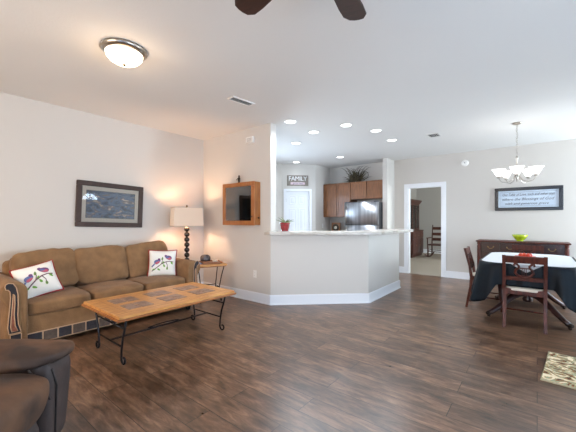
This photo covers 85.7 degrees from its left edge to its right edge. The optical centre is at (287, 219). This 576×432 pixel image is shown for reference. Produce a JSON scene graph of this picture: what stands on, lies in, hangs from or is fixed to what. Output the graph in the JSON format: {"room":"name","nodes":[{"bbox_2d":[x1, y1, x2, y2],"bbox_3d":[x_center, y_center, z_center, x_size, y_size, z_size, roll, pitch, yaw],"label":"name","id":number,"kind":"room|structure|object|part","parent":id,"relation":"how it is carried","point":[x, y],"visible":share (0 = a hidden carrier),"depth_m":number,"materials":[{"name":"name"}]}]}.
{"room":"living room","nodes":[
{"label":"living room","id":0,"kind":"room"},
{"bbox_2d":[0,92,202,281],"bbox_3d":[-3.378,-0.093,3.531,0.120,2.740,5.678,0,0,39],"label":"wall","id":1,"kind":"structure","parent":0,"point":[45,148],"depth_m":4.15,"materials":[{"name":"grey paint"}]},
{"bbox_2d":[75,180,143,227],"bbox_3d":[-2.531,-0.210,4.459,0.039,0.654,0.911,0,0,39],"label":"framed picture","id":2,"kind":"object","parent":1,"relation":"attached to","point":[98,204],"visible":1,"depth_m":4.42,"materials":[{"name":"beige"}]},
{"bbox_2d":[86,190,134,218],"bbox_3d":[-2.534,-0.210,4.461,0.002,0.390,0.652,0,0,39],"label":"print","id":3,"kind":"object","parent":2,"relation":"attached to","point":[100,204],"depth_m":4.45},
{"bbox_2d":[203,123,275,294],"bbox_3d":[-1.082,-0.093,5.407,2.203,2.740,0.122,0,0,39],"label":"wall","id":4,"kind":"structure","parent":0,"point":[244,249],"depth_m":5.10,"materials":[{"name":"grey paint"}]},
{"bbox_2d":[223,181,259,224],"bbox_3d":[-0.755,-0.254,4.957,0.763,0.674,0.170,0,0,39],"label":"display case","id":5,"kind":"object","parent":4,"relation":"attached to","point":[241,201],"visible":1,"depth_m":4.87,"materials":[{"name":"brown wood"}]},
{"bbox_3d":[-0.793,-0.254,4.929,0.617,0.552,0.003,0,0,39],"label":"glass","id":6,"kind":"part","parent":5,"relation":"part of","materials":[{"name":"clear glass"}]},
{"bbox_2d":[246,136,253,143],"bbox_3d":[-0.602,-1.263,4.913,0.160,0.100,0.045,0,0,39],"label":"door chime","id":7,"kind":"object","parent":4,"relation":"attached to","point":[249,140],"visible":1,"depth_m":4.89,"materials":[{"name":"white plastic"}]},
{"bbox_2d":[253,270,256,277],"bbox_3d":[-0.520,0.847,4.872,0.070,0.115,0.009,0,0,39],"label":"wall outlet","id":8,"kind":"object","parent":4,"relation":"attached to","point":[254,271],"visible":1,"depth_m":4.87,"materials":[{"name":"white plastic"}]},
{"bbox_2d":[276,163,281,230],"bbox_3d":[-1.035,-0.093,7.125,0.120,2.740,2.618,0,0,39],"label":"wall","id":9,"kind":"structure","parent":0,"point":[278,166],"depth_m":8.01,"materials":[{"name":"grey paint"}]},
{"bbox_2d":[0,0,575,167],"bbox_3d":[0.768,-1.513,2.857,8.620,0.100,10.058,0,0,39],"label":"ceiling","id":10,"kind":"structure","parent":0,"point":[464,71],"depth_m":3.04,"materials":[{"name":"white paint"}]},
{"bbox_2d":[100,38,146,67],"bbox_3d":[-1.405,-1.391,2.667,0.362,0.144,0.362,0,0,39],"label":"dome light","id":11,"kind":"object","parent":10,"relation":"attached to","point":[122,52],"visible":1,"depth_m":2.58,"materials":[{"name":"white glass"}]},
{"bbox_3d":[-1.405,-1.378,2.667,0.294,0.086,0.294,0,0,39],"label":"lamp shade","id":12,"kind":"part","parent":11,"relation":"part of","materials":[{"name":"white glass"}]},
{"bbox_2d":[227,96,254,106],"bbox_3d":[-0.575,-1.458,3.821,0.130,0.010,0.340,0,0,45],"label":"ceiling vent","id":13,"kind":"object","parent":10,"relation":"in","point":[232,98],"visible":1,"depth_m":3.81,"materials":[{"name":"white plastic"}]},
{"bbox_2d":[284,119,296,123],"bbox_3d":[0.039,-1.459,4.611,0.196,0.008,0.196,0,0,39],"label":"recessed light","id":14,"kind":"object","parent":10,"relation":"in","point":[289,121],"visible":1,"depth_m":4.59,"materials":[{"name":"white plastic"}]},
{"bbox_2d":[235,0,365,20],"bbox_3d":[0.126,-1.307,1.427,1.153,0.312,1.155,0,0,39],"label":"ceiling fan","id":15,"kind":"object","parent":10,"relation":"hanging from","point":[352,10],"visible":1,"depth_m":1.80,"materials":[{"name":"brown wood"}]},
{"bbox_3d":[-0.132,-1.241,1.679,0.147,0.035,0.436,0,0,-43],"label":"blade","id":16,"kind":"part","parent":15,"relation":"part of","materials":[{"name":"brown wood"}]},
{"bbox_3d":[0.321,-1.241,1.732,0.147,0.035,0.436,0,0,29],"label":"blade","id":17,"kind":"part","parent":15,"relation":"part of","materials":[{"name":"brown wood"}]},
{"bbox_2d":[308,130,319,133],"bbox_3d":[0.432,-1.459,5.163,0.196,0.008,0.196,0,0,39],"label":"recessed light","id":18,"kind":"object","parent":10,"relation":"in","point":[312,131],"visible":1,"depth_m":5.17,"materials":[{"name":"white"}]},
{"bbox_2d":[340,123,351,126],"bbox_3d":[0.893,-1.459,4.783,0.196,0.008,0.196,0,0,39],"label":"recessed light","id":19,"kind":"object","parent":10,"relation":"in","point":[343,124],"visible":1,"depth_m":4.78,"materials":[{"name":"white"}]},
{"bbox_2d":[370,129,381,132],"bbox_3d":[1.439,-1.459,5.077,0.196,0.008,0.196,0,0,39],"label":"recessed light","id":20,"kind":"object","parent":10,"relation":"in","point":[372,130],"visible":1,"depth_m":5.05,"materials":[{"name":"white"}]},
{"bbox_2d":[426,132,441,137],"bbox_3d":[2.513,-1.457,5.346,0.200,0.012,0.260,0,0,39],"label":"ceiling vent","id":21,"kind":"object","parent":10,"relation":"in","point":[432,135],"visible":1,"depth_m":5.34,"materials":[{"name":"white plastic"}]},
{"bbox_2d":[492,122,543,183],"bbox_3d":[3.444,-1.012,4.668,0.637,0.900,0.620,0,0,39],"label":"chandelier","id":22,"kind":"object","parent":10,"relation":"hanging from","point":[516,170],"visible":1,"depth_m":4.68,"materials":[{"name":"white glass"}]},
{"bbox_3d":[3.232,-0.718,4.760,0.190,0.109,0.190,0,0,39],"label":"lamp shade","id":23,"kind":"part","parent":22,"relation":"part of","materials":[{"name":"white glass"}]},
{"bbox_3d":[3.458,-0.718,4.920,0.190,0.109,0.190,0,0,39],"label":"lamp shade","id":24,"kind":"part","parent":22,"relation":"part of","materials":[{"name":"white glass"}]},
{"bbox_3d":[3.314,-0.718,4.496,0.190,0.109,0.190,0,0,39],"label":"lamp shade","id":25,"kind":"part","parent":22,"relation":"part of","materials":[{"name":"white glass"}]},
{"bbox_3d":[3.455,-0.783,4.685,0.068,0.360,0.068,0,0,39],"label":"stem","id":26,"kind":"part","parent":22,"relation":"part of","materials":[{"name":"silver metal"}]},
{"bbox_3d":[3.679,-0.718,4.754,0.190,0.109,0.190,0,0,39],"label":"lamp shade","id":27,"kind":"part","parent":22,"relation":"part of","materials":[{"name":"white glass"}]},
{"bbox_3d":[3.591,-0.718,4.493,0.190,0.109,0.190,0,0,39],"label":"lamp shade","id":28,"kind":"part","parent":22,"relation":"part of","materials":[{"name":"white glass"}]},
{"bbox_2d":[282,164,315,230],"bbox_3d":[0.274,-0.093,8.207,0.901,2.740,0.100,0,0,-6],"label":"wall","id":29,"kind":"structure","parent":0,"point":[287,169],"depth_m":8.18,"materials":[{"name":"grey paint"}]},
{"bbox_2d":[286,191,308,230],"bbox_3d":[0.250,0.261,8.164,0.620,2.021,0.110,0,0,-6],"label":"door","id":30,"kind":"structure","parent":29,"relation":"in","point":[297,203],"depth_m":8.18,"materials":[{"name":"white paint"}]},
{"bbox_2d":[287,175,307,185],"bbox_3d":[0.255,-1.033,8.141,0.560,0.275,0.025,0,0,-6],"label":"sign","id":31,"kind":"object","parent":29,"relation":"attached to","point":[292,180],"visible":1,"depth_m":8.13,"materials":[{"name":"grey"}]},
{"bbox_2d":[284,189,311,230],"bbox_3d":[0.255,0.232,8.146,0.740,2.090,0.018,0,0,-6],"label":"trim","id":32,"kind":"structure","parent":29,"relation":"attached to","point":[285,190],"depth_m":8.17,"materials":[{"name":"white paint"}]},
{"bbox_2d":[56,253,575,431],"bbox_3d":[2.368,1.327,4.851,8.620,0.100,15.170,0,0,39],"label":"floor","id":33,"kind":"structure","parent":0,"point":[412,358],"depth_m":2.69,"materials":[{"name":"brown wood"}]},
{"bbox_2d":[0,339,71,431],"bbox_3d":[-1.641,0.758,1.239,1.096,1.038,1.138,0,0,-6],"label":"recliner","id":34,"kind":"object","parent":33,"relation":"on","point":[34,374],"visible":1,"depth_m":1.58,"materials":[{"name":"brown leather"}]},
{"bbox_2d":[0,372,48,431],"bbox_3d":[-1.481,0.848,1.259,0.757,0.293,0.597,0,0,-6],"label":"seat cushion","id":35,"kind":"object","parent":34,"relation":"on","point":[23,395],"depth_m":1.37,"materials":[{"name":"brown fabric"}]},
{"bbox_3d":[-1.643,0.977,1.662,0.816,0.500,0.224,0,0,-6],"label":"arm","id":36,"kind":"part","parent":34,"relation":"part of","materials":[{"name":"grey leather"}]},
{"bbox_2d":[0,240,199,339],"bbox_3d":[-2.295,0.787,3.939,0.949,0.979,2.164,0,0,39],"label":"sofa","id":37,"kind":"object","parent":33,"relation":"on","point":[84,273],"visible":0.76,"depth_m":3.54,"materials":[{"name":"brown fabric"}]},
{"bbox_3d":[-2.550,0.886,2.881,0.022,0.615,0.126,0,0,39],"label":"panel","id":38,"kind":"part","parent":37,"relation":"part of","materials":[{"name":"brown fabric"}]},
{"bbox_3d":[-2.911,0.893,3.179,0.920,0.632,0.209,0,0,39],"label":"arm","id":39,"kind":"part","parent":37,"relation":"part of"},
{"bbox_2d":[9,259,63,297],"bbox_3d":[-2.650,0.637,3.281,0.234,0.398,0.422,0,0,39],"label":"pillow","id":40,"kind":"object","parent":37,"relation":"on","point":[40,279],"visible":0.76,"depth_m":3.25,"materials":[{"name":"white fabric"}]},
{"bbox_2d":[8,248,76,286],"bbox_3d":[-2.829,0.584,3.614,0.347,0.493,0.625,0,0,39],"label":"cushion","id":41,"kind":"object","parent":37,"relation":"on","point":[64,259],"depth_m":3.63,"materials":[{"name":"fabric"}]},
{"bbox_2d":[28,286,90,314],"bbox_3d":[-2.579,0.871,3.419,0.668,0.190,0.589,0,0,39],"label":"seat cushion","id":42,"kind":"object","parent":37,"relation":"on","point":[69,300],"depth_m":3.23,"materials":[{"name":"brown fabric"}]},
{"bbox_2d":[75,245,128,284],"bbox_3d":[-2.451,0.581,4.068,0.333,0.482,0.642,0,0,39],"label":"cushion","id":43,"kind":"object","parent":37,"relation":"on","point":[111,263],"depth_m":3.97,"materials":[{"name":"brown fabric"}]},
{"bbox_2d":[77,279,142,299],"bbox_3d":[-2.215,0.872,3.872,0.668,0.188,0.586,0,0,39],"label":"seat cushion","id":44,"kind":"object","parent":37,"relation":"on","point":[101,288],"depth_m":3.73,"materials":[{"name":"brown fabric"}]},
{"bbox_2d":[124,240,167,277],"bbox_3d":[-2.065,0.557,4.546,0.326,0.519,0.660,0,0,39],"label":"cushion","id":45,"kind":"object","parent":37,"relation":"on","point":[136,256],"depth_m":4.35,"materials":[{"name":"brown fabric"}]},
{"bbox_2d":[127,275,184,290],"bbox_3d":[-1.846,0.874,4.329,0.665,0.186,0.586,0,0,39],"label":"seat cushion","id":46,"kind":"object","parent":37,"relation":"on","point":[148,282],"depth_m":4.16,"materials":[{"name":"brown fabric"}]},
{"bbox_2d":[147,250,176,275],"bbox_3d":[-1.790,0.617,4.429,0.399,0.390,0.158,0,0,-22],"label":"pillow","id":47,"kind":"object","parent":37,"relation":"on","point":[160,262],"visible":0.97,"depth_m":4.38,"materials":[{"name":"white fabric"}]},
{"bbox_3d":[-1.687,0.893,4.704,0.920,0.632,0.209,0,0,39],"label":"arm","id":48,"kind":"part","parent":37,"relation":"part of"},
{"bbox_3d":[-1.318,0.886,4.416,0.022,0.615,0.126,0,0,39],"label":"panel","id":49,"kind":"part","parent":37,"relation":"part of","materials":[{"name":"brown fabric"}]},
{"bbox_2d":[81,282,235,364],"bbox_3d":[-1.320,1.036,3.316,0.840,0.466,1.290,0,0,39],"label":"coffee table","id":50,"kind":"object","parent":33,"relation":"on","point":[135,305],"visible":1,"depth_m":3.10,"materials":[{"name":"brown wood"}]},
{"bbox_3d":[-1.889,1.059,3.074,0.114,0.419,0.019,0,0,39],"label":"leg","id":51,"kind":"part","parent":50,"relation":"part of","materials":[{"name":"black metal"}]},
{"bbox_3d":[-1.661,1.117,2.891,0.512,0.016,0.016,0,0,39],"label":"cross rail","id":52,"kind":"part","parent":50,"relation":"part of","materials":[{"name":"black metal"}]},
{"bbox_3d":[-1.661,0.947,2.891,0.620,0.016,0.016,0,0,39],"label":"cross rail","id":53,"kind":"part","parent":50,"relation":"part of","materials":[{"name":"black metal"}]},
{"bbox_3d":[-1.433,1.059,2.708,0.114,0.419,0.019,0,0,39],"label":"leg","id":54,"kind":"part","parent":50,"relation":"part of","materials":[{"name":"black metal"}]},
{"bbox_3d":[-0.979,1.117,3.741,0.512,0.016,0.016,0,0,39],"label":"cross rail","id":55,"kind":"part","parent":50,"relation":"part of","materials":[{"name":"black metal"}]},
{"bbox_3d":[-0.751,1.059,3.558,0.114,0.419,0.019,0,0,39],"label":"leg","id":56,"kind":"part","parent":50,"relation":"part of","materials":[{"name":"black metal"}]},
{"bbox_2d":[170,205,203,259],"bbox_3d":[-1.677,0.513,5.148,0.493,1.528,0.260,0,0,-37],"label":"floor lamp","id":57,"kind":"object","parent":33,"relation":"on","point":[186,216],"visible":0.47,"depth_m":5.08,"materials":[{"name":"white fabric"}]},
{"bbox_3d":[-1.677,-0.051,5.148,0.490,0.300,0.218,0,0,-37],"label":"lamp shade","id":58,"kind":"part","parent":57,"relation":"part of","materials":[{"name":"beige fabric"}]},
{"bbox_2d":[198,262,226,303],"bbox_3d":[-1.261,0.976,4.923,0.470,0.592,0.470,0,0,-29],"label":"end table","id":59,"kind":"object","parent":33,"relation":"on","point":[222,264],"visible":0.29,"depth_m":4.79,"materials":[{"name":"brown wood"}]},
{"bbox_2d":[199,260,221,264],"bbox_3d":[-1.225,0.666,4.920,0.300,0.028,0.260,0,0,-29],"label":"serving tray","id":60,"kind":"object","parent":59,"relation":"on","point":[210,261],"visible":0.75,"depth_m":4.83,"materials":[{"name":"brown wood"}]},
{"bbox_2d":[200,255,210,261],"bbox_3d":[-1.308,0.606,4.898,0.188,0.112,0.156,0,0,39],"label":"ornament","id":61,"kind":"object","parent":60,"relation":"on","point":[206,258],"visible":1,"depth_m":4.84,"materials":[{"name":"grey"}]},
{"bbox_2d":[345,201,382,230],"bbox_3d":[1.940,0.416,7.697,0.860,1.722,0.767,0,0,39],"label":"refrigerator","id":62,"kind":"object","parent":33,"relation":"on","point":[358,215],"visible":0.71,"depth_m":7.40,"materials":[{"name":"silver metal"}]},
{"bbox_3d":[1.760,0.652,7.473,0.860,1.050,0.093,0,0,39],"label":"fridge door","id":63,"kind":"part","parent":62,"relation":"part of","materials":[{"name":"silver metal"}]},
{"bbox_2d":[410,199,423,257],"bbox_3d":[4.406,0.284,11.018,0.477,1.985,1.260,0,0,39],"label":"hutch","id":64,"kind":"object","parent":33,"relation":"on","point":[416,237],"visible":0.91,"depth_m":10.85,"materials":[{"name":"brown wood"}]},
{"bbox_3d":[4.458,-0.108,10.975,0.004,0.850,1.080,0,0,39],"label":"glass","id":65,"kind":"part","parent":64,"relation":"part of","materials":[{"name":"clear glass"}]},
{"bbox_3d":[4.321,0.917,10.573,0.024,0.500,0.370,0,0,39],"label":"door","id":66,"kind":"part","parent":64,"relation":"part of","materials":[{"name":"brown wood"}]},
{"bbox_3d":[4.372,-0.646,11.045,0.390,0.124,1.260,0,0,39],"label":"cornice","id":67,"kind":"part","parent":64,"relation":"part of","materials":[{"name":"brown wood"}]},
{"bbox_3d":[4.572,0.917,10.884,0.024,0.500,0.370,0,0,39],"label":"door","id":68,"kind":"part","parent":64,"relation":"part of","materials":[{"name":"brown wood"}]},
{"bbox_3d":[4.822,0.917,11.197,0.024,0.500,0.370,0,0,39],"label":"door","id":69,"kind":"part","parent":64,"relation":"part of","materials":[{"name":"brown wood"}]},
{"bbox_2d":[425,225,440,256],"bbox_3d":[5.124,0.725,10.634,0.610,1.103,1.015,0,0,41],"label":"rocking chair","id":70,"kind":"object","parent":33,"relation":"on","point":[432,244],"visible":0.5,"depth_m":10.86,"materials":[{"name":"brown wood"}]},
{"bbox_3d":[5.112,0.703,11.007,0.043,1.058,0.196,0,0,31],"label":"post","id":71,"kind":"part","parent":70,"relation":"part of","materials":[{"name":"brown wood"}]},
{"bbox_2d":[464,246,502,311],"bbox_3d":[2.904,0.846,4.602,0.479,0.863,0.450,0,0,37],"label":"dining chair","id":72,"kind":"object","parent":33,"relation":"on","point":[470,261],"visible":0.46,"depth_m":4.54,"materials":[{"name":"brown wood"}]},
{"bbox_3d":[2.646,0.846,4.556,0.120,0.862,0.036,0,0,37],"label":"post","id":73,"kind":"part","parent":72,"relation":"part of","materials":[{"name":"brown wood"}]},
{"bbox_3d":[2.875,0.846,4.862,0.120,0.862,0.036,0,0,37],"label":"post","id":74,"kind":"part","parent":72,"relation":"part of","materials":[{"name":"brown wood"}]},
{"bbox_3d":[2.949,1.076,4.318,0.068,0.403,0.048,0,0,37],"label":"leg","id":75,"kind":"part","parent":72,"relation":"part of","materials":[{"name":"brown wood"}]},
{"bbox_2d":[476,239,570,266],"bbox_3d":[4.417,0.840,5.902,1.410,0.874,0.475,0,0,39],"label":"buffet","id":76,"kind":"object","parent":33,"relation":"on","point":[485,246],"visible":0.41,"depth_m":5.81,"materials":[{"name":"brown wood"}]},
{"bbox_3d":[3.934,0.812,6.025,0.288,0.390,0.024,0,0,39],"label":"door","id":77,"kind":"part","parent":76,"relation":"part of","materials":[{"name":"brown wood"}]},
{"bbox_3d":[3.934,0.527,6.025,0.288,0.150,0.024,0,0,39],"label":"drawer","id":78,"kind":"part","parent":76,"relation":"part of","materials":[{"name":"brown wood"}]},
{"bbox_3d":[4.170,0.527,5.836,0.288,0.150,0.024,0,0,39],"label":"drawer","id":79,"kind":"part","parent":76,"relation":"part of","materials":[{"name":"brown wood"}]},
{"bbox_2d":[512,234,527,240],"bbox_3d":[4.408,0.341,5.899,0.256,0.124,0.256,0,0,39],"label":"glass bowl","id":80,"kind":"object","parent":76,"relation":"on","point":[519,237],"visible":0.94,"depth_m":5.83,"materials":[{"name":"green glass"}]},
{"bbox_3d":[4.405,0.527,5.646,0.288,0.150,0.024,0,0,39],"label":"drawer","id":81,"kind":"part","parent":76,"relation":"part of","materials":[{"name":"brown wood"}]},
{"bbox_3d":[4.641,0.527,5.457,0.288,0.150,0.024,0,0,39],"label":"drawer","id":82,"kind":"part","parent":76,"relation":"part of","materials":[{"name":"brown wood"}]},
{"bbox_2d":[502,255,547,334],"bbox_3d":[2.857,0.846,3.752,0.450,0.863,0.479,0,0,38],"label":"dining chair","id":83,"kind":"object","parent":33,"relation":"on","point":[542,293],"visible":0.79,"depth_m":3.61,"materials":[{"name":"brown wood"}]},
{"bbox_3d":[2.595,0.846,3.728,0.036,0.862,0.120,0,0,38],"label":"post","id":84,"kind":"part","parent":83,"relation":"part of","materials":[{"name":"brown wood"}]},
{"bbox_3d":[2.725,0.462,3.583,0.400,0.085,0.041,0,0,38],"label":"crest rail","id":85,"kind":"part","parent":83,"relation":"part of","materials":[{"name":"brown wood"}]},
{"bbox_3d":[2.875,0.824,3.777,0.394,0.052,0.380,0,0,38],"label":"seat","id":86,"kind":"part","parent":83,"relation":"part of","materials":[{"name":"beige fabric"}]},
{"bbox_3d":[2.875,0.850,3.777,0.450,0.070,0.370,0,0,38],"label":"seat rail","id":87,"kind":"part","parent":83,"relation":"part of","materials":[{"name":"brown wood"}]},
{"bbox_3d":[2.760,0.692,3.628,0.360,0.046,0.026,0,0,38],"label":"rail","id":88,"kind":"part","parent":83,"relation":"part of","materials":[{"name":"brown wood"}]},
{"bbox_3d":[2.898,0.846,3.493,0.036,0.862,0.120,0,0,38],"label":"post","id":89,"kind":"part","parent":83,"relation":"part of","materials":[{"name":"brown wood"}]},
{"bbox_2d":[512,244,543,253],"bbox_3d":[3.806,0.846,4.941,0.450,0.863,0.479,0,0,39],"label":"dining chair","id":90,"kind":"object","parent":33,"relation":"on","point":[514,247],"visible":0.1,"depth_m":5.10,"materials":[{"name":"brown wood"}]},
{"bbox_3d":[3.940,0.462,5.108,0.400,0.085,0.041,0,0,39],"label":"crest rail","id":91,"kind":"part","parent":90,"relation":"part of","materials":[{"name":"brown wood"}]},
{"bbox_2d":[486,292,573,329],"bbox_3d":[3.315,0.908,4.290,0.984,0.738,1.584,0,0,39],"label":"dining table","id":92,"kind":"object","parent":33,"relation":"on","point":[511,297],"visible":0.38,"depth_m":4.08,"materials":[{"name":"brown wood"}]},
{"bbox_3d":[2.914,1.086,4.121,0.426,0.339,0.361,0,0,39],"label":"leg","id":93,"kind":"part","parent":92,"relation":"part of","materials":[{"name":"brown wood"}]},
{"bbox_2d":[470,252,575,312],"bbox_3d":[3.325,0.791,4.276,1.296,0.518,1.810,0,0,39],"label":"tablecloth","id":94,"kind":"object","parent":92,"relation":"on","point":[562,280],"visible":0.7,"depth_m":3.66,"materials":[{"name":"black fabric"}]},
{"bbox_2d":[482,252,575,272],"bbox_3d":[3.292,0.574,4.261,0.956,0.092,1.630,0,0,39],"label":"table cover","id":95,"kind":"object","parent":94,"relation":"on","point":[553,260],"visible":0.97,"depth_m":4.04,"materials":[{"name":"white fabric"}]},
{"bbox_2d":[515,253,535,256],"bbox_3d":[3.291,0.494,4.308,0.236,0.066,0.236,0,0,39],"label":"centrepiece","id":96,"kind":"object","parent":95,"relation":"on","point":[519,254],"visible":0.71,"depth_m":4.27,"materials":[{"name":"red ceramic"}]},
{"bbox_3d":[3.237,1.086,3.850,0.096,0.339,0.500,0,0,-13],"label":"leg","id":97,"kind":"part","parent":92,"relation":"part of","materials":[{"name":"brown wood"}]},
{"bbox_3d":[3.727,1.086,4.461,0.500,0.339,0.096,0,0,0],"label":"leg","id":98,"kind":"part","parent":92,"relation":"part of","materials":[{"name":"brown wood"}]},
{"bbox_2d":[540,351,575,389],"bbox_3d":[2.654,1.269,2.345,1.108,0.015,0.713,0,0,44],"label":"rug","id":99,"kind":"object","parent":33,"relation":"on","point":[559,369],"visible":1,"depth_m":2.61,"materials":[{"name":"beige fabric"}]},
{"bbox_3d":[1.316,0.837,8.315,0.776,0.880,0.618,0,0,39],"label":"base cabinet","id":100,"kind":"object","parent":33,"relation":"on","visible":0},
{"bbox_3d":[1.314,0.377,8.312,0.775,0.038,0.620,0,0,39],"label":"countertop","id":101,"kind":"structure","parent":100,"relation":"on","visible":0},
{"bbox_2d":[332,223,340,230],"bbox_3d":[1.312,0.212,8.504,0.270,0.280,0.044,0,0,39],"label":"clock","id":102,"kind":"object","parent":101,"relation":"on","point":[335,226],"visible":0.9,"depth_m":8.47,"materials":[{"name":"brown wood"}]},
{"bbox_2d":[316,165,329,230],"bbox_3d":[0.919,-0.093,8.542,0.120,2.740,0.763,0,0,39],"label":"wall","id":103,"kind":"structure","parent":0,"point":[322,173],"depth_m":8.43,"materials":[{"name":"grey paint"}]},
{"bbox_2d":[271,233,398,294],"bbox_3d":[1.017,0.750,5.059,2.635,1.054,0.680,0,0,-27],"label":"wall","id":104,"kind":"structure","parent":0,"point":[300,264],"depth_m":4.75,"materials":[{"name":"grey paint"}]},
{"bbox_2d":[203,280,400,304],"bbox_3d":[0.315,1.204,5.259,3.704,0.147,1.149,0,0,-4],"label":"baseboard","id":105,"kind":"structure","parent":104,"relation":"attached to","point":[304,299],"depth_m":4.75,"materials":[{"name":"white paint"}]},
{"bbox_2d":[264,229,412,234],"bbox_3d":[1.068,0.198,5.021,2.908,0.048,1.091,0,0,-28],"label":"countertop","id":106,"kind":"structure","parent":104,"relation":"on","point":[377,231],"depth_m":4.56,"materials":[{"name":"stone"}]},
{"bbox_2d":[277,217,292,230],"bbox_3d":[-0.040,0.062,4.862,0.271,0.224,0.252,0,0,39],"label":"potted plant","id":107,"kind":"object","parent":106,"relation":"on","point":[284,225],"visible":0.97,"depth_m":4.80,"materials":[{"name":"red ceramic"}]},
{"bbox_3d":[-0.048,0.107,4.853,0.164,0.132,0.164,0,0,39],"label":"pot","id":108,"kind":"part","parent":107,"relation":"part of","materials":[{"name":"red ceramic"}]},
{"bbox_2d":[383,158,393,228],"bbox_3d":[2.434,-0.093,7.514,0.110,2.740,0.468,0,0,39],"label":"wall","id":109,"kind":"structure","parent":0,"point":[388,164],"depth_m":7.36,"materials":[{"name":"grey paint"}]},
{"bbox_2d":[399,266,403,272],"bbox_3d":[2.522,1.204,7.427,0.562,0.147,0.244,0,0,-38],"label":"baseboard","id":110,"kind":"structure","parent":109,"relation":"attached to","point":[401,269],"depth_m":7.54,"materials":[{"name":"white paint"}]},
{"bbox_2d":[410,189,416,199],"bbox_3d":[3.472,-0.093,10.349,0.100,2.740,5.012,0,0,39],"label":"wall","id":111,"kind":"structure","parent":0,"point":[413,192],"depth_m":11.97,"materials":[{"name":"grey paint"}]},
{"bbox_2d":[417,187,440,249],"bbox_3d":[7.146,-0.093,10.677,5.420,2.740,0.100,0,0,39],"label":"wall","id":112,"kind":"structure","parent":0,"point":[430,206],"depth_m":11.97,"materials":[{"name":"grey paint"}]},
{"bbox_2d":[423,249,440,253],"bbox_3d":[7.109,1.202,10.631,5.220,0.149,0.018,0,0,39],"label":"baseboard","id":113,"kind":"structure","parent":112,"relation":"attached to","point":[424,250],"depth_m":11.93,"materials":[{"name":"white paint"}]},
{"bbox_2d":[330,139,575,272],"bbox_3d":[3.944,-0.093,6.679,8.450,2.740,0.120,0,0,39],"label":"wall","id":114,"kind":"structure","parent":0,"point":[471,215],"depth_m":6.50,"materials":[{"name":"grey paint"}]},
{"bbox_2d":[323,182,356,216],"bbox_3d":[1.406,-0.526,8.390,0.821,0.894,0.388,0,0,39],"label":"upper cabinet","id":115,"kind":"object","parent":114,"relation":"attached to","point":[335,196],"visible":0.9,"depth_m":8.26,"materials":[{"name":"brown wood"}]},
{"bbox_3d":[1.131,-0.526,8.375,0.398,0.878,0.020,0,0,39],"label":"door","id":116,"kind":"part","parent":115,"relation":"part of","materials":[{"name":"brown wood"}]},
{"bbox_3d":[1.451,-0.526,8.118,0.398,0.878,0.020,0,0,39],"label":"door","id":117,"kind":"part","parent":115,"relation":"part of","materials":[{"name":"brown wood"}]},
{"bbox_2d":[351,180,382,199],"bbox_3d":[2.071,-0.748,7.856,0.875,0.450,0.388,0,0,39],"label":"upper cabinet","id":118,"kind":"object","parent":114,"relation":"attached to","point":[373,189],"visible":0.88,"depth_m":7.72,"materials":[{"name":"brown wood"}]},
{"bbox_2d":[340,166,368,181],"bbox_3d":[1.747,-1.197,8.115,0.890,0.432,0.320,0,0,39],"label":"potted plant","id":119,"kind":"object","parent":118,"relation":"on","point":[354,177],"visible":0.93,"depth_m":8.05,"materials":[{"name":"green plant"}]},
{"bbox_3d":[1.785,-0.748,7.850,0.426,0.434,0.020,0,0,39],"label":"door","id":120,"kind":"part","parent":118,"relation":"part of","materials":[{"name":"brown wood"}]},
{"bbox_3d":[2.126,-0.748,7.576,0.426,0.434,0.020,0,0,39],"label":"door","id":121,"kind":"part","parent":118,"relation":"part of","materials":[{"name":"brown wood"}]},
{"bbox_2d":[404,181,445,276],"bbox_3d":[3.211,0.209,7.268,0.920,2.135,0.160,0,0,39],"label":"trim","id":122,"kind":"structure","parent":114,"relation":"attached to","point":[407,187],"depth_m":7.24,"materials":[{"name":"white paint"}]},
{"bbox_2d":[445,271,469,279],"bbox_3d":[5.308,1.204,5.491,4.595,0.147,0.026,0,0,39],"label":"baseboard","id":123,"kind":"structure","parent":114,"relation":"attached to","point":[450,274],"depth_m":6.77,"materials":[{"name":"white paint"}]},
{"bbox_2d":[461,160,468,165],"bbox_3d":[3.808,-1.228,6.685,0.140,0.140,0.042,0,0,39],"label":"smoke detector","id":124,"kind":"object","parent":114,"relation":"attached to","point":[464,162],"visible":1,"depth_m":6.67,"materials":[{"name":"white plastic"}]},
{"bbox_2d":[495,185,562,210],"bbox_3d":[4.641,-0.413,6.022,1.051,0.456,0.032,0,0,39],"label":"sign","id":125,"kind":"object","parent":114,"relation":"attached to","point":[536,197],"visible":1,"depth_m":6.00,"materials":[{"name":"black"}]},
{"bbox_3d":[4.646,-0.413,6.028,0.937,0.342,0.010,0,0,39],"label":"panel","id":126,"kind":"part","parent":125,"relation":"part of","materials":[{"name":"white paper"}]}
]}

